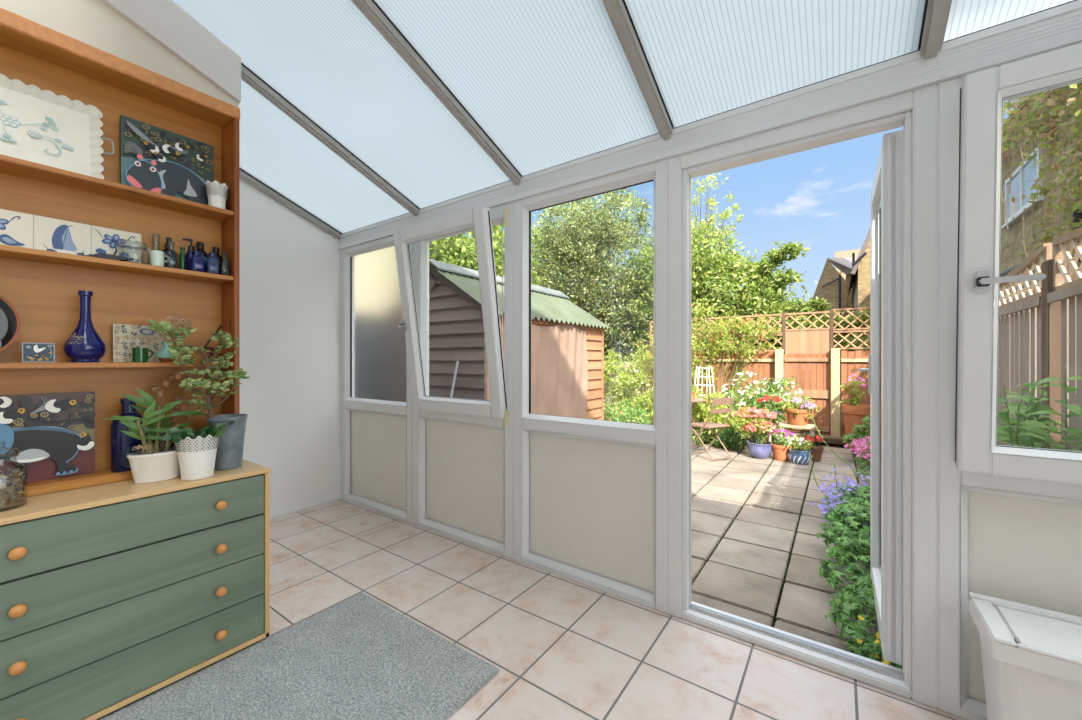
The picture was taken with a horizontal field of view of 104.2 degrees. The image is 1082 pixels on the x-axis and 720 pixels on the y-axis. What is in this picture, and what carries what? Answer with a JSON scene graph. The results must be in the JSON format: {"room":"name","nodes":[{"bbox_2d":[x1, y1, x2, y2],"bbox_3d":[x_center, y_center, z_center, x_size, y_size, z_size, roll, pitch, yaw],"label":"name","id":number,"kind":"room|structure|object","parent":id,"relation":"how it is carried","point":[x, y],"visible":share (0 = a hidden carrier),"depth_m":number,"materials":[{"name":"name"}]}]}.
{"room":"sunroom","nodes":[
{"label":"sunroom","id":0,"kind":"room"},
{"bbox_2d":[0,0,238,107],"bbox_3d":[-2.453,-0.519,1.433,1.060,3.337,2.083,0,0,35],"label":"wall","id":1,"kind":"structure","parent":0,"point":[93,23],"depth_m":1.62,"materials":[{"name":"beige paint"}]},
{"bbox_2d":[100,0,240,102],"bbox_3d":[-1.809,-1.562,1.399,0.026,0.720,1.393,0,0,35],"label":"trim","id":2,"kind":"structure","parent":1,"relation":"attached to","point":[164,22],"depth_m":1.80,"materials":[{"name":"paint"}]},
{"bbox_2d":[240,169,340,238],"bbox_3d":[-2.519,-1.615,2.231,0.060,1.248,3.300,0,0,35],"label":"trim","id":3,"kind":"structure","parent":1,"relation":"attached to","point":[245,176],"depth_m":3.12,"materials":[{"name":"grey metal"}]},
{"bbox_2d":[241,63,419,215],"bbox_3d":[-1.723,-1.615,1.667,0.062,1.248,3.300,0,0,35],"label":"trim","id":4,"kind":"structure","parent":1,"relation":"attached to","point":[247,75],"depth_m":2.35,"materials":[{"name":"grey metal"}]},
{"bbox_2d":[240,178,340,516],"bbox_3d":[-2.601,-0.528,2.271,0.130,3.357,3.300,0,0,35],"label":"wall","id":5,"kind":"structure","parent":0,"point":[290,266],"depth_m":3.16,"materials":[{"name":"white paint"}]},
{"bbox_2d":[338,0,1081,249],"bbox_3d":[0.293,-0.972,2.162,4.720,0.120,0.132,0,0,35],"label":"roof beam","id":6,"kind":"structure","parent":5,"relation":"attached to","point":[1059,26],"depth_m":1.60,"materials":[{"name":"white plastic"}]},
{"bbox_2d":[103,499,967,719],"bbox_3d":[-0.677,1.210,0.844,4.920,0.120,3.195,0,0,35],"label":"floor","id":7,"kind":"structure","parent":0,"point":[561,648],"depth_m":1.76,"materials":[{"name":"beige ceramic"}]},
{"bbox_2d":[0,459,270,719],"bbox_3d":[-1.495,0.795,1.492,0.426,0.707,0.828,0,0,35],"label":"dresser","id":8,"kind":"object","parent":7,"relation":"on","point":[113,595],"visible":0.99,"depth_m":1.38,"materials":[{"name":"green wood"}]},
{"bbox_2d":[0,441,27,511],"bbox_3d":[-1.610,0.341,1.248,0.114,0.200,0.114,0,0,35],"label":"glass storage jar","id":9,"kind":"object","parent":8,"relation":"on","point":[4,447],"visible":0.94,"depth_m":1.27,"materials":[{"name":"clear glass"}]},
{"bbox_2d":[0,468,25,508],"bbox_3d":[-1.610,0.383,1.249,0.110,0.108,0.111,0,0,35],"label":"potpourri","id":10,"kind":"object","parent":9,"relation":"in","point":[12,484],"visible":1,"depth_m":1.25},
{"bbox_2d":[0,8,239,496],"bbox_3d":[-1.716,-0.328,1.393,0.159,1.537,1.190,0,0,35],"label":"hutch","id":11,"kind":"object","parent":8,"relation":"on","point":[43,286],"visible":0.56,"depth_m":1.60,"materials":[{"name":"brown wood"}]},
{"bbox_2d":[0,295,20,351],"bbox_3d":[-1.812,-0.119,1.305,0.052,0.249,0.250,0,0,35],"label":"round plate","id":12,"kind":"object","parent":11,"relation":"on","point":[10,324],"visible":1,"depth_m":1.39,"materials":[{"name":"black ceramic"}]},
{"bbox_2d":[0,209,32,248],"bbox_3d":[-1.779,-0.430,1.387,0.010,0.136,0.136,-1,-1,35],"label":"tile","id":13,"kind":"structure","parent":11,"relation":"on","point":[16,228],"depth_m":1.41,"materials":[{"name":"beige ceramic"}]},
{"bbox_2d":[22,343,54,361],"bbox_3d":[-1.671,-0.025,1.400,0.012,0.065,0.070,-2,-1,35],"label":"picture","id":14,"kind":"object","parent":11,"relation":"on","point":[31,352],"visible":1,"depth_m":1.40,"materials":[{"name":"blue paint"}]},
{"bbox_2d":[0,391,94,482],"bbox_3d":[-1.730,0.265,1.425,0.036,0.298,0.306,-1,-1,35],"label":"painting","id":15,"kind":"object","parent":11,"relation":"on","point":[54,433],"visible":0.98,"depth_m":1.45,"materials":[{"name":"paper"}]},
{"bbox_2d":[0,74,114,178],"bbox_3d":[-1.758,-0.792,1.391,0.050,0.291,0.494,0,0,35],"label":"tray","id":16,"kind":"object","parent":11,"relation":"on","point":[44,127],"visible":0.82,"depth_m":1.47,"materials":[{"name":"beige ceramic"}]},
{"bbox_2d":[34,215,90,255],"bbox_3d":[-1.701,-0.430,1.499,0.008,0.136,0.136,-1,-1,35],"label":"tile","id":17,"kind":"structure","parent":11,"relation":"on","point":[50,234],"depth_m":1.49,"materials":[{"name":"beige ceramic"}]},
{"bbox_2d":[63,290,106,361],"bbox_3d":[-1.622,-0.118,1.499,0.106,0.253,0.106,0,0,35],"label":"cobalt vase","id":18,"kind":"object","parent":11,"relation":"on","point":[84,344],"visible":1,"depth_m":1.48,"materials":[{"name":"blue glass"}]},
{"bbox_2d":[91,225,140,263],"bbox_3d":[-1.621,-0.430,1.610,0.010,0.136,0.136,-1,-1,35],"label":"tile","id":19,"kind":"structure","parent":11,"relation":"on","point":[103,240],"depth_m":1.60,"materials":[{"name":"beige ceramic"}]},
{"bbox_2d":[110,398,146,471],"bbox_3d":[-1.567,0.279,1.602,0.100,0.270,0.100,0,0,35],"label":"bottle","id":20,"kind":"object","parent":11,"relation":"on","point":[121,444],"visible":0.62,"depth_m":1.56,"materials":[{"name":"blue glass"}]},
{"bbox_2d":[118,240,149,264],"bbox_3d":[-1.540,-0.405,1.594,0.087,0.086,0.082,0,0,-15],"label":"jar","id":21,"kind":"object","parent":11,"relation":"on","point":[134,247],"visible":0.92,"depth_m":1.59,"materials":[{"name":"clear glass"}]},
{"bbox_2d":[112,324,163,361],"bbox_3d":[-1.574,-0.065,1.652,0.035,0.145,0.148,-1,-1,35],"label":"tile","id":22,"kind":"structure","parent":11,"relation":"on","point":[125,338],"depth_m":1.64,"materials":[{"name":"beige ceramic"}]},
{"bbox_2d":[132,348,152,361],"bbox_3d":[-1.521,-0.019,1.603,0.044,0.054,0.053,0,0,1],"label":"mug","id":23,"kind":"object","parent":11,"relation":"on","point":[138,354],"visible":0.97,"depth_m":1.58,"materials":[{"name":"green ceramic"}]},
{"bbox_2d":[150,250,169,266],"bbox_3d":[-1.488,-0.392,1.640,0.053,0.060,0.041,0,0,-24],"label":"cup","id":24,"kind":"object","parent":11,"relation":"on","point":[156,257],"visible":0.92,"depth_m":1.62,"materials":[{"name":"ceramic"}]},
{"bbox_2d":[156,341,173,361],"bbox_3d":[-1.477,-0.033,1.661,0.064,0.082,0.064,0,0,35],"label":"vase","id":25,"kind":"object","parent":11,"relation":"on","point":[162,355],"visible":0.74,"depth_m":1.64,"materials":[{"name":"ceramic"}]},
{"bbox_2d":[145,316,192,341],"bbox_3d":[-1.471,-0.108,1.670,0.089,0.134,0.148,0,0,35],"label":"hydrangea","id":26,"kind":"object","parent":25,"relation":"in","point":[180,322],"visible":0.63,"depth_m":1.67,"materials":[{"name":"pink plant"}]},
{"bbox_2d":[120,115,213,204],"bbox_3d":[-1.517,-0.790,1.726,0.035,0.295,0.293,-1,-1,35],"label":"painting","id":27,"kind":"object","parent":11,"relation":"on","point":[152,158],"visible":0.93,"depth_m":1.70,"materials":[{"name":"paint"}]},
{"bbox_2d":[162,237,176,268],"bbox_3d":[-1.514,-0.431,1.713,0.048,0.138,0.048,0,0,35],"label":"spray bottle","id":28,"kind":"object","parent":11,"relation":"on","point":[168,251],"visible":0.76,"depth_m":1.70,"materials":[{"name":"black glass"}]},
{"bbox_2d":[182,238,193,269],"bbox_3d":[-1.456,-0.433,1.748,0.036,0.142,0.043,0,0,1],"label":"pump bottle","id":29,"kind":"object","parent":11,"relation":"on","point":[189,253],"visible":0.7,"depth_m":1.74,"materials":[{"name":"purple glass"}]},
{"bbox_2d":[189,251,204,271],"bbox_3d":[-1.424,-0.405,1.744,0.046,0.086,0.046,0,0,35],"label":"bottle","id":30,"kind":"object","parent":11,"relation":"on","point":[196,262],"visible":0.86,"depth_m":1.73,"materials":[{"name":"blue glass"}]},
{"bbox_2d":[205,252,218,273],"bbox_3d":[-1.391,-0.407,1.782,0.041,0.090,0.041,0,0,35],"label":"bottle","id":31,"kind":"object","parent":11,"relation":"on","point":[211,263],"visible":0.85,"depth_m":1.77,"materials":[{"name":"blue glass"}]},
{"bbox_2d":[205,180,228,208],"bbox_3d":[-1.388,-0.699,1.804,0.080,0.112,0.080,0,0,35],"label":"pot","id":32,"kind":"object","parent":11,"relation":"on","point":[217,193],"visible":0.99,"depth_m":1.78,"materials":[{"name":"white ceramic"}]},
{"bbox_3d":[-1.500,0.343,1.681,0.080,0.142,0.080,0,0,35],"label":"vase","id":33,"kind":"object","parent":11,"relation":"on","visible":0},
{"bbox_2d":[143,372,203,446],"bbox_3d":[-1.473,0.228,1.694,0.069,0.358,0.185,0,0,43],"label":"plant","id":34,"kind":"object","parent":33,"relation":"in","point":[172,377],"visible":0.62,"depth_m":1.69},
{"bbox_2d":[127,447,180,483],"bbox_3d":[-1.416,0.387,1.556,0.103,0.108,0.166,0,0,35],"label":"planter","id":35,"kind":"object","parent":8,"relation":"on","point":[162,465],"visible":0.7,"depth_m":1.52,"materials":[{"name":"ceramic"}]},
{"bbox_2d":[101,388,208,453],"bbox_3d":[-1.419,0.221,1.577,0.110,0.245,0.312,0,0,35],"label":"plant","id":36,"kind":"object","parent":35,"relation":"on","point":[137,429],"visible":0.91,"depth_m":1.53,"materials":[{"name":"green plant"}]},
{"bbox_2d":[174,435,219,479],"bbox_3d":[-1.295,0.358,1.588,0.142,0.165,0.143,0,0,4],"label":"pot","id":37,"kind":"object","parent":8,"relation":"on","point":[196,456],"visible":0.77,"depth_m":1.54,"materials":[{"name":"white ceramic"}]},
{"bbox_2d":[161,420,234,442],"bbox_3d":[-1.290,0.272,1.599,0.178,0.071,0.230,0,0,35],"label":"plant","id":38,"kind":"object","parent":37,"relation":"in","point":[173,433],"visible":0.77,"depth_m":1.58,"materials":[{"name":"green plant"}]},
{"bbox_2d":[207,414,247,469],"bbox_3d":[-1.287,0.335,1.730,0.136,0.212,0.136,0,0,35],"label":"planter","id":39,"kind":"object","parent":8,"relation":"on","point":[229,455],"visible":0.92,"depth_m":1.69,"materials":[{"name":"metal"}]},
{"bbox_2d":[146,319,249,417],"bbox_3d":[-1.338,0.048,1.650,0.134,0.387,0.322,0,0,35],"label":"jade plant","id":40,"kind":"object","parent":39,"relation":"on","point":[164,327],"visible":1,"depth_m":1.66,"materials":[{"name":"green plant"}]},
{"bbox_2d":[99,592,498,719],"bbox_3d":[-1.117,1.143,0.962,0.895,0.011,2.080,0,0,35],"label":"rug","id":41,"kind":"object","parent":7,"relation":"on","point":[356,658],"visible":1,"depth_m":1.51,"materials":[{"name":"grey carpet"}]},
{"bbox_2d":[341,235,412,523],"bbox_3d":[-1.254,0.119,3.252,0.935,2.062,0.090,0,0,35],"label":"window","id":42,"kind":"structure","parent":7,"relation":"on","point":[376,393],"depth_m":3.28,"materials":[{"name":"white plastic"}]},
{"bbox_2d":[393,202,513,558],"bbox_3d":[-0.562,0.119,2.637,0.905,2.062,0.294,0,0,35],"label":"window","id":43,"kind":"structure","parent":7,"relation":"on","point":[463,449],"depth_m":2.63,"materials":[{"name":"white plastic"}]},
{"bbox_2d":[514,159,668,613],"bbox_3d":[0.234,0.119,2.199,0.900,2.062,0.090,0,0,35],"label":"window","id":44,"kind":"structure","parent":7,"relation":"on","point":[591,496],"depth_m":2.16,"materials":[{"name":"white plastic"}]},
{"bbox_2d":[669,84,937,707],"bbox_3d":[1.172,0.119,1.972,0.895,2.062,0.803,0,0,35],"label":"door","id":45,"kind":"structure","parent":7,"relation":"on","point":[902,369],"depth_m":1.52,"materials":[{"name":"white plastic"}]},
{"bbox_2d":[938,43,1081,719],"bbox_3d":[1.737,0.119,1.056,1.085,2.062,0.218,0,0,35],"label":"window","id":46,"kind":"structure","parent":7,"relation":"on","point":[1010,517],"depth_m":1.30,"materials":[{"name":"white plastic"}]},
{"bbox_2d":[968,592,1081,719],"bbox_3d":[1.464,0.940,1.088,0.468,0.418,0.268,0,0,35],"label":"pedal bin","id":47,"kind":"object","parent":7,"relation":"on","point":[1032,656],"visible":1,"depth_m":1.11,"materials":[{"name":"white plastic"}]},
{"bbox_2d":[172,0,1072,233],"bbox_3d":[-0.158,-1.296,1.551,4.950,0.625,1.690,0,0,35],"label":"ceiling","id":48,"kind":"structure","parent":0,"point":[551,83],"depth_m":1.79,"materials":[{"name":"white plastic"}]},
{"bbox_2d":[351,0,521,184],"bbox_3d":[-1.001,-1.615,1.156,0.062,1.248,3.300,0,0,35],"label":"trim","id":49,"kind":"structure","parent":48,"relation":"attached to","point":[370,9],"depth_m":1.87,"materials":[{"name":"grey metal"}]},
{"bbox_2d":[602,0,673,139],"bbox_3d":[-0.303,-1.615,0.662,0.062,1.248,3.300,0,0,35],"label":"trim","id":50,"kind":"structure","parent":48,"relation":"attached to","point":[618,12],"depth_m":1.60,"materials":[{"name":"grey metal"}]},
{"bbox_2d":[918,0,951,59],"bbox_3d":[0.411,-1.615,0.156,0.062,1.248,3.300,0,0,35],"label":"beam","id":51,"kind":"structure","parent":48,"relation":"attached to","point":[936,12],"depth_m":1.31,"materials":[{"name":"grey metal"}]},
{"label":"outside","id":52,"kind":"structure","parent":0,"visible":0},
{"bbox_2d":[607,370,869,627],"bbox_3d":[20.800,1.518,29.377,60.000,0.255,68.010,0,0,35],"label":"ground","id":53,"kind":"structure","parent":52,"point":[816,433],"depth_m":7.86,"materials":[{"name":"soil"}]},
{"bbox_2d":[429,224,552,284],"bbox_3d":[-2.545,-1.629,12.358,6.508,6.120,4.016,0,0,39],"label":"tree","id":54,"kind":"object","parent":53,"relation":"on","point":[456,253],"visible":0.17,"depth_m":11.42,"materials":[{"name":"green plant"}]},
{"bbox_2d":[531,190,650,303],"bbox_3d":[0.852,-2.516,16.003,6.689,7.845,4.031,0,0,25],"label":"tree","id":55,"kind":"object","parent":53,"relation":"on","point":[602,196],"visible":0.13,"depth_m":15.30,"materials":[{"name":"green plant"}]},
{"bbox_2d":[531,187,655,406],"bbox_3d":[1.336,-1.958,12.592,5.840,7.024,3.707,0,0,44],"label":"broad tree","id":56,"kind":"object","parent":53,"relation":"on","point":[571,242],"visible":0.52,"depth_m":11.87,"materials":[{"name":"green plant"}]},
{"bbox_2d":[604,357,645,421],"bbox_3d":[1.244,0.632,9.458,2.327,1.465,0.111,0,0,28],"label":"picket fence","id":57,"kind":"object","parent":53,"relation":"on","point":[639,388],"visible":0.12,"depth_m":9.17,"materials":[{"name":"wood"}]},
{"bbox_2d":[604,399,655,426],"bbox_3d":[1.274,1.027,6.891,1.313,0.740,0.807,0,0,-17],"label":"plant","id":58,"kind":"object","parent":53,"relation":"on","point":[608,408],"visible":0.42,"depth_m":6.86,"materials":[{"name":"green plant"}]},
{"bbox_2d":[625,385,655,427],"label":"plant","id":59,"kind":"object","parent":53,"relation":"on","point":[648,398],"depth_m":7.69,"materials":[{"name":"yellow plant"}]},
{"bbox_2d":[565,293,720,391],"bbox_3d":[1.371,-0.191,14.409,9.355,4.700,2.705,0,0,38],"label":"hedge","id":60,"kind":"object","parent":53,"relation":"on","point":[565,293],"visible":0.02,"depth_m":13.52,"materials":[{"name":"green plant"}]},
{"bbox_2d":[640,417,740,447],"bbox_3d":[2.342,1.210,6.855,1.767,0.513,0.633,0,0,35],"label":"plant","id":61,"kind":"object","parent":53,"relation":"on","point":[701,436],"visible":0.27,"depth_m":6.55,"materials":[{"name":"green plant"}]},
{"bbox_2d":[694,366,714,430],"bbox_3d":[2.887,0.725,7.452,0.421,1.242,0.421,0,0,35],"label":"chair","id":62,"kind":"object","parent":53,"relation":"on","point":[698,368],"visible":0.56,"depth_m":7.39,"materials":[{"name":"white paint"}]},
{"bbox_2d":[632,298,780,430],"bbox_3d":[3.045,0.079,8.027,2.657,2.533,1.139,0,0,35],"label":"climbing rose","id":63,"kind":"object","parent":53,"relation":"on","point":[747,329],"visible":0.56,"depth_m":7.80,"materials":[{"name":"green plant"}]},
{"bbox_2d":[691,173,743,296],"bbox_3d":[4.748,-2.125,12.626,2.106,7.082,1.934,0,0,5],"label":"sparse tree","id":64,"kind":"object","parent":53,"relation":"on","point":[723,216],"visible":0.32,"depth_m":12.20,"materials":[{"name":"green plant"}]},
{"bbox_2d":[691,388,750,444],"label":"plant","id":65,"kind":"object","parent":53,"relation":"on","point":[700,411],"depth_m":6.74,"materials":[{"name":"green plant"}]},
{"bbox_2d":[608,216,869,401],"bbox_3d":[4.468,-1.097,10.290,3.590,5.118,6.212,0,0,-32],"label":"leafy tree","id":66,"kind":"object","parent":53,"relation":"on","point":[704,280],"visible":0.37,"depth_m":9.86,"materials":[{"name":"green plant"}]},
{"bbox_2d":[729,239,869,337],"bbox_3d":[5.408,-1.440,8.806,0.922,2.312,3.390,0,0,-30],"label":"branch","id":67,"kind":"object","parent":66,"relation":"attached to","point":[776,257],"visible":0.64,"depth_m":9.00,"materials":[{"name":"green plant"}]},
{"bbox_2d":[698,370,811,440],"bbox_3d":[3.549,0.815,7.038,1.740,1.272,1.234,0,0,35],"label":"flowering shrub","id":68,"kind":"object","parent":53,"relation":"on","point":[730,394],"visible":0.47,"depth_m":6.94,"materials":[{"name":"green plant"}]},
{"bbox_2d":[646,307,869,436],"bbox_3d":[3.950,0.255,7.679,4.197,2.220,0.160,0,0,35],"label":"fence","id":69,"kind":"object","parent":53,"relation":"on","point":[816,340],"visible":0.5,"depth_m":7.36,"materials":[{"name":"brown wood"}]},
{"bbox_2d":[784,353,829,433],"bbox_3d":[4.571,0.568,7.247,0.666,1.355,0.051,0,0,35],"label":"gate","id":70,"kind":"object","parent":69,"relation":"attached to","point":[803,366],"visible":0.79,"depth_m":7.19,"materials":[{"name":"brown wood"}]},
{"bbox_2d":[758,410,781,441],"bbox_3d":[3.488,1.062,6.414,0.320,0.565,0.320,0,0,35],"label":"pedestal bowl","id":71,"kind":"object","parent":53,"relation":"on","point":[774,412],"visible":0.26,"depth_m":6.39,"materials":[{"name":"stone"}]},
{"bbox_2d":[752,393,786,412],"bbox_3d":[3.497,0.669,6.406,0.507,0.345,0.373,0,0,35],"label":"geranium","id":72,"kind":"object","parent":71,"relation":"in","point":[761,405],"visible":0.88,"depth_m":6.37,"materials":[{"name":"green plant"}]},
{"bbox_2d":[758,410,781,415],"bbox_3d":[3.488,0.828,6.414,0.320,0.095,0.320,0,0,35],"label":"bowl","id":73,"kind":"object","parent":71,"relation":"on","point":[775,412],"depth_m":6.30,"materials":[{"name":"stone"}]},
{"bbox_2d":[682,440,878,653],"bbox_3d":[1.442,1.369,5.630,5.388,0.052,6.734,0,0,35],"label":"paving","id":74,"kind":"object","parent":53,"relation":"on","point":[721,586],"visible":0.18,"depth_m":3.15,"materials":[{"name":"beige stone"}]},
{"bbox_2d":[429,259,610,419],"bbox_3d":[-0.454,0.138,5.529,1.750,2.432,2.620,0,0,35],"label":"garden shed","id":75,"kind":"object","parent":74,"relation":"on","point":[456,328],"visible":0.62,"depth_m":4.47,"materials":[{"name":"brown wood"}]},
{"bbox_2d":[531,323,587,418],"bbox_3d":[0.229,0.230,5.081,0.052,1.340,1.330,0,0,35],"label":"door","id":76,"kind":"structure","parent":75,"relation":"hanging from","point":[564,392],"depth_m":5.09,"materials":[{"name":"brown wood"}]},
{"bbox_2d":[691,397,733,460],"bbox_3d":[2.347,0.921,5.843,0.400,0.837,0.478,0,0,-27],"label":"bistro chair","id":77,"kind":"object","parent":74,"relation":"on","point":[716,401],"visible":0.93,"depth_m":5.73,"materials":[{"name":"paint"}]},
{"bbox_2d":[717,429,747,450],"bbox_3d":[2.856,1.200,6.262,0.460,0.352,0.433,0,0,35],"label":"bush","id":78,"kind":"object","parent":74,"relation":"on","point":[724,437],"visible":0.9,"depth_m":6.20,"materials":[{"name":"green plant"}]},
{"bbox_2d":[746,440,773,458],"bbox_3d":[3.007,1.238,5.787,0.333,0.215,0.333,0,0,35],"label":"glazed pot","id":79,"kind":"object","parent":74,"relation":"on","point":[764,450],"visible":0.95,"depth_m":5.68,"materials":[{"name":"ceramic"}]},
{"bbox_2d":[733,404,776,443],"bbox_3d":[2.967,0.875,5.844,0.579,0.541,0.484,0,0,35],"label":"stonecrop","id":80,"kind":"object","parent":79,"relation":"on","point":[758,424],"visible":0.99,"depth_m":5.78,"materials":[{"name":"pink plant"}]},
{"bbox_2d":[691,453,869,635],"bbox_3d":[1.529,1.357,4.150,2.707,0.035,4.470,0,0,35],"label":"moss","id":81,"kind":"object","parent":74,"relation":"on","point":[796,532],"visible":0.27,"depth_m":3.20,"materials":[{"name":"green plant"}]},
{"bbox_2d":[770,442,791,460],"bbox_3d":[3.238,1.238,5.672,0.261,0.215,0.261,0,0,35],"label":"terracotta pot","id":82,"kind":"object","parent":74,"relation":"on","point":[780,452],"visible":0.7,"depth_m":5.59,"materials":[{"name":"ceramic"}]},
{"bbox_2d":[766,426,795,446],"bbox_3d":[3.248,1.049,5.672,0.388,0.347,0.370,0,0,-38],"label":"geranium","id":83,"kind":"object","parent":82,"relation":"in","point":[776,434],"visible":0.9,"depth_m":5.62,"materials":[{"name":"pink plant"}]},
{"bbox_2d":[779,422,815,441],"bbox_3d":[3.799,1.150,6.230,0.440,0.390,0.320,0,0,35],"label":"plant stand","id":84,"kind":"object","parent":74,"relation":"on","point":[811,427],"visible":0.41,"depth_m":6.14,"materials":[{"name":"beige wood"}]},
{"bbox_2d":[786,407,810,425],"bbox_3d":[3.799,0.837,6.230,0.337,0.235,0.337,0,0,35],"label":"terracotta pot","id":85,"kind":"object","parent":84,"relation":"on","point":[801,419],"visible":0.8,"depth_m":6.12,"materials":[{"name":"ceramic"}]},
{"bbox_2d":[777,395,820,419],"bbox_3d":[3.789,0.678,6.237,0.542,0.360,0.439,0,0,19],"label":"plant","id":86,"kind":"object","parent":85,"relation":"in","point":[787,404],"visible":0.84,"depth_m":6.15,"materials":[{"name":"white plant"}]},
{"bbox_2d":[788,447,811,464],"bbox_3d":[3.379,1.255,5.499,0.271,0.180,0.271,0,0,35],"label":"striped pot","id":87,"kind":"object","parent":74,"relation":"on","point":[796,456],"visible":0.93,"depth_m":5.41,"materials":[{"name":"blue ceramic"}]},
{"bbox_2d":[788,436,815,450],"bbox_3d":[3.372,1.103,5.504,0.306,0.204,0.343,0,0,-21],"label":"plant","id":88,"kind":"object","parent":87,"relation":"in","point":[806,443],"visible":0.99,"depth_m":5.46,"materials":[{"name":"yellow plant"}]},
{"bbox_2d":[771,433,846,444],"bbox_3d":[4.464,1.300,7.040,1.050,0.090,0.250,0,0,35],"label":"step","id":89,"kind":"structure","parent":74,"relation":"on","point":[828,439],"depth_m":6.78,"materials":[{"name":"brown wood"}]},
{"bbox_2d":[807,445,823,461],"bbox_3d":[3.667,1.245,5.638,0.204,0.200,0.204,0,0,35],"label":"clay pot","id":90,"kind":"object","parent":74,"relation":"on","point":[816,452],"visible":0.7,"depth_m":5.57,"materials":[{"name":"ceramic"}]},
{"bbox_2d":[806,398,857,493],"bbox_3d":[2.793,0.858,4.027,0.474,0.980,0.058,0,0,35],"label":"stalks","id":91,"kind":"object","parent":74,"relation":"on","point":[808,406],"visible":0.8,"depth_m":4.08},
{"bbox_2d":[810,466,869,533],"bbox_3d":[2.485,1.130,3.424,0.478,0.429,1.262,0,0,35],"label":"bellflower","id":92,"kind":"object","parent":74,"relation":"on","point":[834,500],"visible":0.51,"depth_m":3.36,"materials":[{"name":"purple plant"}]},
{"bbox_2d":[842,404,869,448],"bbox_3d":[4.802,1.015,6.402,0.367,0.660,0.367,0,0,35],"label":"terracotta pot","id":93,"kind":"object","parent":74,"relation":"on","point":[853,415],"visible":0.59,"depth_m":6.31,"materials":[{"name":"ceramic"}]},
{"bbox_2d":[838,373,866,405],"bbox_3d":[4.756,0.492,6.384,0.385,0.587,0.363,0,0,-19],"label":"pot plant","id":94,"kind":"object","parent":93,"relation":"on","point":[856,399],"visible":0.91,"depth_m":6.34,"materials":[{"name":"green plant"}]},
{"bbox_2d":[842,413,869,461],"bbox_3d":[4.304,0.853,5.307,0.852,0.985,1.056,0,0,35],"label":"flowering plant","id":95,"kind":"object","parent":74,"relation":"on","point":[859,432],"visible":0.2,"depth_m":5.55,"materials":[{"name":"green plant"}]},
{"bbox_2d":[844,436,869,484],"bbox_3d":[3.474,1.071,4.368,0.549,0.547,0.699,0,0,35],"label":"flower","id":96,"kind":"object","parent":74,"relation":"on","point":[866,447],"visible":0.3,"depth_m":4.42,"materials":[{"name":"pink plant"}]},
{"bbox_2d":[854,615,891,665],"bbox_3d":[1.384,1.223,1.718,0.184,0.246,0.195,0,0,35],"label":"flower","id":97,"kind":"object","parent":74,"relation":"on","point":[867,646],"visible":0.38,"depth_m":1.74,"materials":[{"name":"green plant"}]},
{"bbox_2d":[816,485,937,707],"bbox_3d":[2.155,1.086,2.419,0.978,0.538,2.317,0,0,32],"label":"bush","id":98,"kind":"object","parent":74,"relation":"on","point":[860,595],"visible":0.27,"depth_m":2.32,"materials":[{"name":"green plant"}]},
{"bbox_2d":[991,376,1058,447],"bbox_3d":[2.093,0.657,2.092,0.422,1.380,0.799,0,0,3],"label":"leafy plant","id":99,"kind":"object","parent":74,"relation":"on","point":[1035,407],"visible":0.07,"depth_m":1.81,"materials":[{"name":"green plant"}]},
{"bbox_2d":[991,401,1081,446],"bbox_3d":[1.977,0.751,1.868,0.617,1.191,0.646,0,0,35],"label":"leafy plant","id":100,"kind":"object","parent":74,"relation":"on","point":[1034,425],"visible":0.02,"depth_m":1.75,"materials":[{"name":"green plant"}]},
{"bbox_2d":[812,249,860,388],"bbox_3d":[16.053,-2.398,21.604,3.356,7.487,6.185,0,0,35],"label":"house","id":101,"kind":"structure","parent":53,"relation":"on","point":[833,285],"depth_m":19.82,"materials":[{"name":"brick"}]},
{"bbox_2d":[848,229,869,399],"bbox_3d":[14.175,-4.138,15.300,4.813,10.966,5.845,0,0,35],"label":"house","id":102,"kind":"structure","parent":53,"relation":"on","point":[860,277],"depth_m":14.28,"materials":[{"name":"brick"}]},
{"bbox_2d":[991,368,1081,450],"bbox_3d":[2.110,0.689,1.745,0.603,1.313,0.692,0,0,35],"label":"leafy plant","id":103,"kind":"object","parent":53,"relation":"on","point":[1075,411],"visible":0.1,"depth_m":1.66,"materials":[{"name":"green plant"}]},
{"bbox_2d":[992,227,1081,449],"bbox_3d":[3.812,0.376,3.813,0.095,1.978,6.520,0,0,35],"label":"fence","id":104,"kind":"object","parent":53,"relation":"on","point":[1040,333],"visible":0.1,"depth_m":2.15,"materials":[{"name":"brown wood"}]},
{"bbox_2d":[994,84,1081,304],"bbox_3d":[10.687,-2.053,6.891,4.720,6.795,11.800,0,0,35],"label":"brick house","id":105,"kind":"structure","parent":53,"relation":"on","point":[1020,185],"depth_m":7.03,"materials":[{"name":"brown brick"}]},
{"bbox_2d":[996,82,1081,283],"bbox_3d":[7.306,-1.710,6.183,1.484,6.120,7.490,0,0,35],"label":"tree","id":106,"kind":"object","parent":105,"relation":"attached to","point":[1064,206],"depth_m":5.60,"materials":[{"name":"green plant"}]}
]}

